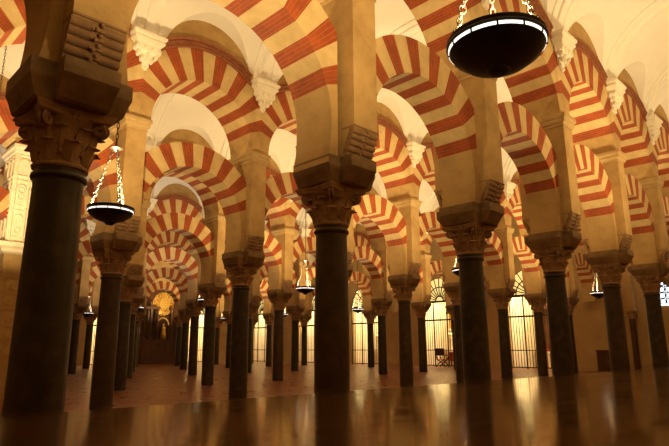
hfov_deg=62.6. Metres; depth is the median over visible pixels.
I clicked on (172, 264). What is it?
arch
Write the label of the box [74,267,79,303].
arch
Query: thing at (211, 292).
marble column
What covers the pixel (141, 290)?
pier
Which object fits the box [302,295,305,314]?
arch
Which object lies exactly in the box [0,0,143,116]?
arch
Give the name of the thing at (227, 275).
pier
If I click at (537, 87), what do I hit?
arch
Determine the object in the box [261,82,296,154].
arch
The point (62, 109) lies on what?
marble column
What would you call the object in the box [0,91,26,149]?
arch
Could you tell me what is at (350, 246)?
pier
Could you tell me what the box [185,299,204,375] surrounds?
marble column
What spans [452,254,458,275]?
lamp
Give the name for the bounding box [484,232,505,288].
arch
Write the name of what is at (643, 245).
arch
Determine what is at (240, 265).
marble column
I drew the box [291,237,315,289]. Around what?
arch
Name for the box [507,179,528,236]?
arch
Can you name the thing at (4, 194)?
arch
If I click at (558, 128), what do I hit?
pier
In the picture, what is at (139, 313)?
marble column
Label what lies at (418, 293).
arch
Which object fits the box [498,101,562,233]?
arch
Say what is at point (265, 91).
corbel
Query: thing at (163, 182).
ceiling
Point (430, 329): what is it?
wall
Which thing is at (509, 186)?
corbel
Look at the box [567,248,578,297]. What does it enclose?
pier
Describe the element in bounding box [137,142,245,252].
arch
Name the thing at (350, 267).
marble column
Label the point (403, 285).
marble column
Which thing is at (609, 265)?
marble column
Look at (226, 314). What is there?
marble column
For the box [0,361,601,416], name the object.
floor
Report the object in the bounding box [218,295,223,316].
pier
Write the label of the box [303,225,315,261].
arch
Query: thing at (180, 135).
wall
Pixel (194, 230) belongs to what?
arch
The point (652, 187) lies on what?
pier
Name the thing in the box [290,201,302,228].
arch
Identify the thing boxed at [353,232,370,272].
arch
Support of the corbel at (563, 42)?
attached to the wall at (576, 30)
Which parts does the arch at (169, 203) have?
dentil molding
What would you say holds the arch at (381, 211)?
on the marble column at (403, 285)
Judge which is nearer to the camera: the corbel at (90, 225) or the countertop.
the countertop
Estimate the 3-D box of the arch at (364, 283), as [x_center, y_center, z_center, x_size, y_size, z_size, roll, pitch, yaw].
[1.256,4.480,36.275,2.879,2.490,0.660,12,-18,-44]
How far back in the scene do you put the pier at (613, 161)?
14.19 m
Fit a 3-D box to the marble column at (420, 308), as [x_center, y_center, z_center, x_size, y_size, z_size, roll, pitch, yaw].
[4.769,6.173,29.866,0.860,3.690,1.060,12,-18,-44]
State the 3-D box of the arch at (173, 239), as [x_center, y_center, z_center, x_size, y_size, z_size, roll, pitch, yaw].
[-10.471,1.466,34.576,3.331,2.518,1.180,12,-18,-44]
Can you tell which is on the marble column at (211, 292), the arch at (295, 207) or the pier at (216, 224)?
the pier at (216, 224)
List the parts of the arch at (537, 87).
dentil molding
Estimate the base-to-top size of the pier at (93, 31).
2.594 m
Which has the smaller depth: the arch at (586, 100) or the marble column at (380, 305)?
the arch at (586, 100)
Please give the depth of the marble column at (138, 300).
25.16 m
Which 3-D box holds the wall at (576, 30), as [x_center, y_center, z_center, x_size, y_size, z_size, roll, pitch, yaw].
[7.114,-4.377,15.447,33.330,2.727,1.002,12,-18,-44]
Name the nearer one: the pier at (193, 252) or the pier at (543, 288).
the pier at (543, 288)
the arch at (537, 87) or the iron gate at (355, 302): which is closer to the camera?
the arch at (537, 87)
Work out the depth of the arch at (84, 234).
30.54 m
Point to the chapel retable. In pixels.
(546, 328)
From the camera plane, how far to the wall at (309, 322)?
48.97 m
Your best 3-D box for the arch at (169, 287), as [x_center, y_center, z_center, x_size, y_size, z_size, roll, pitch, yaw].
[-12.837,5.570,40.832,2.879,2.490,0.660,12,-18,-44]
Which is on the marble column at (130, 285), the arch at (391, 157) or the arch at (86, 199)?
the arch at (86, 199)
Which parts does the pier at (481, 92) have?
cornice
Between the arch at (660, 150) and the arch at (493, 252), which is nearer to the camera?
the arch at (660, 150)
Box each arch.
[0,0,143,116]
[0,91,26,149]
[0,99,119,234]
[0,166,4,186]
[0,186,9,220]
[20,0,65,66]
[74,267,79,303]
[77,239,92,262]
[79,218,89,255]
[81,196,127,275]
[83,182,96,197]
[85,284,92,311]
[86,265,100,303]
[91,255,98,265]
[118,0,337,173]
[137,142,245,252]
[140,36,261,158]
[141,213,213,283]
[143,144,223,218]
[143,247,197,299]
[144,267,187,308]
[145,281,179,314]
[146,194,203,249]
[147,231,190,252]
[149,245,180,270]
[216,298,218,316]
[223,277,231,310]
[224,231,281,289]
[249,285,250,302]
[258,262,296,305]
[260,280,270,312]
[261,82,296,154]
[261,172,311,253]
[265,218,302,261]
[266,166,289,230]
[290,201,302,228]
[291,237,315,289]
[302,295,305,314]
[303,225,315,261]
[304,267,314,305]
[348,272,371,310]
[351,194,407,275]
[352,246,383,298]
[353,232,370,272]
[359,194,386,248]
[371,34,479,207]
[372,116,413,201]
[391,267,423,301]
[392,292,397,312]
[404,0,483,68]
[413,141,440,207]
[418,212,458,282]
[419,212,426,254]
[427,233,433,254]
[430,260,451,304]
[484,0,564,119]
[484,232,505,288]
[484,277,486,307]
[497,190,507,227]
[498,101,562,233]
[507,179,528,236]
[512,236,541,293]
[560,37,616,154]
[565,264,570,296]
[573,144,618,251]
[575,253,596,301]
[576,223,587,253]
[613,83,655,179]
[625,174,658,264]
[652,116,668,198]
[662,196,668,273]
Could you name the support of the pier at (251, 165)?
on the marble column at (240, 265)
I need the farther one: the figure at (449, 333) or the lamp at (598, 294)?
the figure at (449, 333)
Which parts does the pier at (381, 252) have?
cornice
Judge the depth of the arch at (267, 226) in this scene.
32.76 m
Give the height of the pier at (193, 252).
2.594 m
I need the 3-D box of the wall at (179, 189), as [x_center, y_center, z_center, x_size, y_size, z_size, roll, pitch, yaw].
[-5.791,-1.042,30.325,29.997,2.727,1.001,12,-18,-44]
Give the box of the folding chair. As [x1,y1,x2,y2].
[435,348,449,366]
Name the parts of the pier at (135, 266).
cornice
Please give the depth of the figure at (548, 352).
33.73 m
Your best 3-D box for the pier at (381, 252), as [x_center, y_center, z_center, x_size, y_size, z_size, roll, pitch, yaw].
[2.405,2.609,28.262,0.620,2.594,1.270,12,-18,-44]
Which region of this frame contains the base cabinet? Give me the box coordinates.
[595,350,610,371]
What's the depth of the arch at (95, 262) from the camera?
37.34 m
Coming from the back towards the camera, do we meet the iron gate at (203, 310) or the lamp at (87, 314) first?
the iron gate at (203, 310)
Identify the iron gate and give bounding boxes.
[90,321,96,364]
[188,307,204,361]
[253,300,266,361]
[299,296,314,362]
[351,289,377,364]
[425,278,453,366]
[507,271,551,368]
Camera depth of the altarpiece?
46.47 m
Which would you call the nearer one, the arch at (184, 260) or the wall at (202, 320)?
the arch at (184, 260)
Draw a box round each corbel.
[85,219,95,235]
[130,26,167,70]
[145,144,156,151]
[147,198,157,215]
[251,76,280,112]
[298,227,310,237]
[307,254,314,264]
[406,141,425,167]
[481,0,490,9]
[503,180,515,201]
[551,27,576,71]
[606,78,626,113]
[646,114,662,144]
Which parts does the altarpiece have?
panel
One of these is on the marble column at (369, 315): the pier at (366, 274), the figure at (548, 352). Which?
the pier at (366, 274)
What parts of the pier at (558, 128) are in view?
cornice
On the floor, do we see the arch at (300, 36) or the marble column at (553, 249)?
the marble column at (553, 249)
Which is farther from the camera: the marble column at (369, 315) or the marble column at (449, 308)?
the marble column at (369, 315)
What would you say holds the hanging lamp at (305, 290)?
hanging from the ceiling at (171, 112)
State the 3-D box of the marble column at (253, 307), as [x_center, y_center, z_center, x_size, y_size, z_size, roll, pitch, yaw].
[-4.637,6.214,29.844,0.860,3.690,1.060,12,-18,-44]
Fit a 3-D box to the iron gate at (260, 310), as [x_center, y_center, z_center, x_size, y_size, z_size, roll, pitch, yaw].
[-6.728,9.786,50.931,0.101,5.959,3.200,12,-18,-44]
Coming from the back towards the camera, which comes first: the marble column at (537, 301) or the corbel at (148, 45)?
the marble column at (537, 301)
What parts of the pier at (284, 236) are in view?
cornice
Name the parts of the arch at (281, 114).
dentil molding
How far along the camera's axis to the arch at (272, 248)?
23.15 m
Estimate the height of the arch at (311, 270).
2.490 m
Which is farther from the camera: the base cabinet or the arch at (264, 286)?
the arch at (264, 286)
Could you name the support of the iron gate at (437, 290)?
attached to the wall at (589, 320)
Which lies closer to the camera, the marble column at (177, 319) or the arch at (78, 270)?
the arch at (78, 270)
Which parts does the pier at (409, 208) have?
cornice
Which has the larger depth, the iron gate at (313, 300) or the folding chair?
the iron gate at (313, 300)
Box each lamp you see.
[0,46,6,94]
[82,261,93,316]
[86,122,134,225]
[198,295,203,303]
[296,210,314,294]
[352,224,363,312]
[446,0,548,77]
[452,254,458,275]
[589,272,602,298]
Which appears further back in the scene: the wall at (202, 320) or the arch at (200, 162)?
the wall at (202, 320)
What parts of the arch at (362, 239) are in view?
dentil molding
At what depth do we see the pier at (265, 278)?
39.73 m
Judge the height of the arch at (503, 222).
2.518 m
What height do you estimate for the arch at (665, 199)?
2.490 m
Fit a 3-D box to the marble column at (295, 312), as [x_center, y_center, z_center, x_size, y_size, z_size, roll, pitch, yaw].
[-2.278,6.718,32.144,0.860,3.690,1.060,12,-18,-44]
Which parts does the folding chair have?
backrest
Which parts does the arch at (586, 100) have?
dentil molding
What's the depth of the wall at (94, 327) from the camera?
46.40 m
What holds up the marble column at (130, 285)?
on the floor
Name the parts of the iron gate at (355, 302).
pane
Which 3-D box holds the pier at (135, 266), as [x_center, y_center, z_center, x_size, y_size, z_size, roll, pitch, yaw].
[-7.031,0.594,19.062,0.620,2.594,1.270,12,-18,-44]
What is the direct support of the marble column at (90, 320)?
on the floor
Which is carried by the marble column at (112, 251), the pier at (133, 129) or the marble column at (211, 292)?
the pier at (133, 129)
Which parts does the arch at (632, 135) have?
dentil molding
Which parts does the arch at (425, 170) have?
dentil molding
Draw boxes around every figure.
[374,331,377,362]
[443,329,453,364]
[531,351,550,367]
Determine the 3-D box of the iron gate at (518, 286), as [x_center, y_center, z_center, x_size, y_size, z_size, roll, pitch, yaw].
[11.812,5.638,32.825,0.101,5.959,3.200,12,-18,-44]
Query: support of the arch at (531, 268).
on the marble column at (537, 301)
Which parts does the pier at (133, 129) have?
cornice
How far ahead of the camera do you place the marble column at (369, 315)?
36.63 m
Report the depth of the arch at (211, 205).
21.32 m
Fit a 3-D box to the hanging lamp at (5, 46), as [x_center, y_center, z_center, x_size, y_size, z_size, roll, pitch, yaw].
[-8.511,-2.399,13.791,0.697,7.140,0.697,6,-14,-26]
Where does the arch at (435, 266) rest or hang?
on the marble column at (449, 308)
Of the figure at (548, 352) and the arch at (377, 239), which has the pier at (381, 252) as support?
the arch at (377, 239)
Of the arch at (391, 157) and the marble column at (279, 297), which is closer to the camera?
the arch at (391, 157)
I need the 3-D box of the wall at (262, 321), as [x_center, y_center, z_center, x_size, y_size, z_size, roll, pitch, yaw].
[-5.428,9.459,52.337,2.800,7.200,4.600,12,-18,-44]
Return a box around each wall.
[0,74,439,211]
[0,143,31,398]
[3,163,368,235]
[77,261,226,365]
[90,318,96,363]
[129,20,518,180]
[188,315,203,360]
[253,214,668,370]
[254,315,265,360]
[307,311,313,361]
[356,313,377,362]
[426,302,448,364]
[510,297,535,366]
[534,0,668,125]
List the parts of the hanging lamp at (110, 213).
chain, lamp shade, suspension chain, chain, chain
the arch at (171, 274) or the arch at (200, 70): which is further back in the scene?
the arch at (171, 274)
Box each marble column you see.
[1,54,132,415]
[68,303,88,373]
[82,312,97,368]
[89,232,142,409]
[114,275,144,390]
[127,295,145,377]
[132,307,145,371]
[136,314,146,366]
[173,315,181,365]
[178,309,190,369]
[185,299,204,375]
[198,283,226,384]
[214,317,222,364]
[222,251,264,399]
[223,311,231,367]
[248,303,259,372]
[252,318,258,363]
[262,313,273,366]
[267,289,292,380]
[287,305,304,370]
[293,153,376,393]
[299,315,311,364]
[348,265,352,279]
[362,310,376,366]
[371,298,392,374]
[388,274,420,386]
[411,302,431,371]
[436,201,503,382]
[443,282,463,382]
[445,305,455,369]
[487,288,515,379]
[524,230,581,375]
[524,293,548,375]
[567,297,578,373]
[584,249,633,371]
[627,263,668,368]
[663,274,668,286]
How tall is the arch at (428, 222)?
2.490 m
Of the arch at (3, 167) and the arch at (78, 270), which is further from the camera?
the arch at (78, 270)
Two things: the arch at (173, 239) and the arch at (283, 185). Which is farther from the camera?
the arch at (173, 239)
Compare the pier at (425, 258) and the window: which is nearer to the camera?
the window
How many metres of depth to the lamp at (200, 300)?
24.30 m
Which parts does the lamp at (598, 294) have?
lamp shade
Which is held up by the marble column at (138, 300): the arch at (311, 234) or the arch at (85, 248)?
the arch at (85, 248)
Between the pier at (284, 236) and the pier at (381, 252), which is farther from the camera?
the pier at (381, 252)
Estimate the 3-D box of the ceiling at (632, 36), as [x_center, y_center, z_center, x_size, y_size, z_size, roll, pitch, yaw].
[9.337,-5.121,13.084,33.670,2.190,5.696,12,-18,-44]
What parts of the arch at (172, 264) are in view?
dentil molding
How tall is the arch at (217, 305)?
2.490 m
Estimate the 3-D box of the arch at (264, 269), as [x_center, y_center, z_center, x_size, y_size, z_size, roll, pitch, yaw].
[-3.462,3.473,31.675,2.879,2.490,0.660,12,-18,-44]
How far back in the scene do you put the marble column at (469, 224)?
9.14 m
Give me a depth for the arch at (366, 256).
27.68 m
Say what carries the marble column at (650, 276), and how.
on the floor
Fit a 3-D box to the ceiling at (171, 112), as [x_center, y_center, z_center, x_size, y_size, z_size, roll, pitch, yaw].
[-0.060,-3.087,22.233,33.670,2.190,5.696,12,-18,-44]
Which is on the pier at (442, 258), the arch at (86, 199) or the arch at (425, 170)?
the arch at (425, 170)
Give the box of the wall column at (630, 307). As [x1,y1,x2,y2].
[621,276,641,369]
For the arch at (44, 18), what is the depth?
4.70 m
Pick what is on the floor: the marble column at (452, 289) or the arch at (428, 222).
the marble column at (452, 289)
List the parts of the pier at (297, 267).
cornice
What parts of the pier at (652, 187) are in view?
cornice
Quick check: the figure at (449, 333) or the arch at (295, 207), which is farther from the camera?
the figure at (449, 333)
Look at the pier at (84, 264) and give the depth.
30.14 m
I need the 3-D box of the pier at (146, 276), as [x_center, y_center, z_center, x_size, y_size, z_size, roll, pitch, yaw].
[-11.688,3.699,32.819,0.620,2.594,1.270,12,-18,-44]
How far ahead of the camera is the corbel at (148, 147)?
19.24 m
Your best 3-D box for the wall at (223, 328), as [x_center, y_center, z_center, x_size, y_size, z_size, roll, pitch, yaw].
[-22.228,4.649,41.481,37.418,12.000,0.602,12,-18,-44]
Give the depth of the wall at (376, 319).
44.29 m
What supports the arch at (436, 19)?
attached to the wall at (576, 30)
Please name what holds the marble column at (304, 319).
on the floor
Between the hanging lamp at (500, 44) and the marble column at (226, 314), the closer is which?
the hanging lamp at (500, 44)
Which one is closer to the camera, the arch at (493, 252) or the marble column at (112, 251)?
the marble column at (112, 251)
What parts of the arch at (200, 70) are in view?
dentil molding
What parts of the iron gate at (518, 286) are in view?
pane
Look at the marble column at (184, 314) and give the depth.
34.27 m
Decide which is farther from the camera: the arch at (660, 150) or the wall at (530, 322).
the wall at (530, 322)
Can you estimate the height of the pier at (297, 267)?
2.594 m
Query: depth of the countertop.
0.54 m
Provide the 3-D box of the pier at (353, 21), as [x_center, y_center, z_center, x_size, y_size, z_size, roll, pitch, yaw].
[0.014,-2.001,7.633,0.620,2.594,1.270,12,-18,-44]
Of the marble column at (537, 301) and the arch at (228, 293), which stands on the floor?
the marble column at (537, 301)
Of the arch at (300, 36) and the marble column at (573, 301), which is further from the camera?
the marble column at (573, 301)
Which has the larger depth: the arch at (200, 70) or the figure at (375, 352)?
the figure at (375, 352)
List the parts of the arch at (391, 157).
dentil molding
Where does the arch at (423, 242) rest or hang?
on the pier at (425, 258)
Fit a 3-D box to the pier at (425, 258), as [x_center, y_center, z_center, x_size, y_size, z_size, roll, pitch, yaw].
[4.764,3.113,30.562,0.620,2.594,1.270,12,-18,-44]
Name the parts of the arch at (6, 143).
dentil molding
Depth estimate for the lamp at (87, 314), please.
33.59 m
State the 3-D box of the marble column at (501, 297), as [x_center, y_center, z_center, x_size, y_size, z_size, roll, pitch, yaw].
[7.097,4.620,22.987,0.860,3.690,1.060,12,-18,-44]
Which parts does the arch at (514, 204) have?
dentil molding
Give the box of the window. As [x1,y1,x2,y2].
[660,283,668,305]
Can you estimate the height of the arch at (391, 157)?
2.518 m
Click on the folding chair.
(438, 351)
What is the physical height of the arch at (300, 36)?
2.490 m
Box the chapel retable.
[543,303,549,349]
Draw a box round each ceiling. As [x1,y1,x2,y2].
[0,44,438,212]
[0,144,361,228]
[131,0,516,181]
[541,0,668,120]
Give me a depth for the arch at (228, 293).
36.94 m
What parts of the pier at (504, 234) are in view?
cornice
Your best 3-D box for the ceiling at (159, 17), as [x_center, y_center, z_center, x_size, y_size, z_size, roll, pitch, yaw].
[4.649,-4.131,17.676,33.670,2.190,5.696,12,-18,-44]
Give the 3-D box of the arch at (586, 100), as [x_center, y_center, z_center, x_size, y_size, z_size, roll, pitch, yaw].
[5.942,-3.170,13.970,3.331,2.518,1.180,12,-18,-44]
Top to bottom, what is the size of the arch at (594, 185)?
2.490 m
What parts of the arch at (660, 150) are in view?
dentil molding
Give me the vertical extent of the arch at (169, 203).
2.518 m
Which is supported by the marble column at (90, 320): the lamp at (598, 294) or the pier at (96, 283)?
the pier at (96, 283)
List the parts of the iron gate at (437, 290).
pane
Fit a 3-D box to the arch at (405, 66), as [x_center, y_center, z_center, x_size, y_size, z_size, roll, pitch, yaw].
[1.194,-1.595,8.748,2.879,2.490,0.660,12,-18,-44]
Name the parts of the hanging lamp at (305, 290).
lamp shade, suspension chain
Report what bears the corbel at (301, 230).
attached to the wall at (179, 189)
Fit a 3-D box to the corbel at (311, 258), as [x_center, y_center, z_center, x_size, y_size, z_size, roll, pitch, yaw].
[-1.756,2.814,42.247,0.780,0.840,0.298,12,-18,-44]
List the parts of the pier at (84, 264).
cornice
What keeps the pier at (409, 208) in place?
on the marble column at (403, 285)
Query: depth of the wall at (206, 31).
14.15 m
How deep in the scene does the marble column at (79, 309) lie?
29.68 m
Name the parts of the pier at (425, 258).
cornice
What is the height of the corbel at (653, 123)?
0.840 m
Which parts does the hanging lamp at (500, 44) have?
chain, chain, lamp shade, chain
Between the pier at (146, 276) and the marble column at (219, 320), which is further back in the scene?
the marble column at (219, 320)
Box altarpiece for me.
[138,290,176,364]
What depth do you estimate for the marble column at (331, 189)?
6.84 m
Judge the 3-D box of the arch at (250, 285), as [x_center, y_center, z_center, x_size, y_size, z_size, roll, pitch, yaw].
[-5.821,2.969,29.375,2.879,2.490,0.660,12,-18,-44]
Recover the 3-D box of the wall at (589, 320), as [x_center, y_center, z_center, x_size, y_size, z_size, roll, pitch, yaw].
[7.597,3.674,37.780,0.602,12.000,46.952,12,-18,-44]
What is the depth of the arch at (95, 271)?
30.74 m
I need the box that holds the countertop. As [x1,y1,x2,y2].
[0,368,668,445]
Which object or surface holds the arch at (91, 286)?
on the marble column at (90, 320)
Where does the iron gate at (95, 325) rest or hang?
attached to the wall at (223, 328)
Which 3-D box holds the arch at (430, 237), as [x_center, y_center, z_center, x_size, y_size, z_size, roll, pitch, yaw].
[5.981,0.879,32.319,3.331,2.518,1.180,12,-18,-44]
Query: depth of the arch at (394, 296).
39.45 m
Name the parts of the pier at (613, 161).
cornice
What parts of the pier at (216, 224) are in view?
cornice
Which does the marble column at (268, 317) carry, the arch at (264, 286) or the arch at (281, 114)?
the arch at (264, 286)
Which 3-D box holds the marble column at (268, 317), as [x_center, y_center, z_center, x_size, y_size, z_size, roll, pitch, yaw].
[-4.607,8.270,39.022,0.860,3.690,1.060,12,-18,-44]
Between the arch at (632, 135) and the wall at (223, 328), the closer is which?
the arch at (632, 135)
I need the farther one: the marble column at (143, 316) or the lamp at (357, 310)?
the marble column at (143, 316)
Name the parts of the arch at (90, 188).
dentil molding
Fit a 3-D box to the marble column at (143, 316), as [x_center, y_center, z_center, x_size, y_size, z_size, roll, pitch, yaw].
[-14.013,8.312,39.001,0.860,3.690,1.060,12,-18,-44]
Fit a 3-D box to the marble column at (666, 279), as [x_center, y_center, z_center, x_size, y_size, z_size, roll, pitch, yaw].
[11.805,3.576,18.428,0.860,3.690,1.060,12,-18,-44]
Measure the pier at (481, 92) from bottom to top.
2.594 m
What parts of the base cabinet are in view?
door, door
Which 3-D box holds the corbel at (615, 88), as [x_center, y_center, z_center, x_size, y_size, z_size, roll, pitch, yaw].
[7.580,-3.332,14.741,0.780,0.840,0.298,12,-18,-44]
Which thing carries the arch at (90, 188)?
on the pier at (141, 290)
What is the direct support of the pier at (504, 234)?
on the marble column at (501, 297)
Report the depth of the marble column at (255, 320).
45.86 m
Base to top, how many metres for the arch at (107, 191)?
2.490 m
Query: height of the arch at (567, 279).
2.490 m
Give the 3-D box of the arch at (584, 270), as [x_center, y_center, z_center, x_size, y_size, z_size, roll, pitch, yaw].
[12.991,2.886,29.419,2.879,2.490,0.660,12,-18,-44]
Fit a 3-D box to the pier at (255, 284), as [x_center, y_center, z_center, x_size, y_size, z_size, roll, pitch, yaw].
[-4.641,3.154,30.540,0.620,2.594,1.270,12,-18,-44]
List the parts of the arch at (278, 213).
dentil molding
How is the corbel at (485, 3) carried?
attached to the wall at (576, 30)
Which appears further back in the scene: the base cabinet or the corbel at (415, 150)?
the base cabinet
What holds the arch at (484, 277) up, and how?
on the marble column at (449, 308)
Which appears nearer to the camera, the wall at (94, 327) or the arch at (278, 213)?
the arch at (278, 213)
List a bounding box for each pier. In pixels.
[59,0,128,71]
[77,256,93,303]
[90,275,100,311]
[108,113,152,234]
[127,201,150,275]
[134,249,146,295]
[141,276,146,305]
[187,249,203,298]
[200,215,225,283]
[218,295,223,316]
[224,273,232,310]
[225,150,270,251]
[250,268,259,302]
[263,277,273,312]
[268,228,295,289]
[293,261,306,305]
[295,0,378,159]
[306,280,313,314]
[347,206,353,264]
[362,272,373,309]
[370,247,392,298]
[387,198,421,274]
[411,254,431,301]
[433,68,504,207]
[441,251,444,281]
[485,227,515,288]
[519,112,581,234]
[521,261,545,292]
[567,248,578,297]
[579,149,632,251]
[629,176,668,265]
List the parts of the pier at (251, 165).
cornice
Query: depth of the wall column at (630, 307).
28.55 m
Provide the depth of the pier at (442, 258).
21.42 m
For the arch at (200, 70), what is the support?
on the pier at (251, 165)
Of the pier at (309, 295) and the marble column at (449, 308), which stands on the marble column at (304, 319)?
the pier at (309, 295)
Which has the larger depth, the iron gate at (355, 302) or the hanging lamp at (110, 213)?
the iron gate at (355, 302)
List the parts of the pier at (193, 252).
cornice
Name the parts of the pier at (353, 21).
cornice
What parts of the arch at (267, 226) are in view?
dentil molding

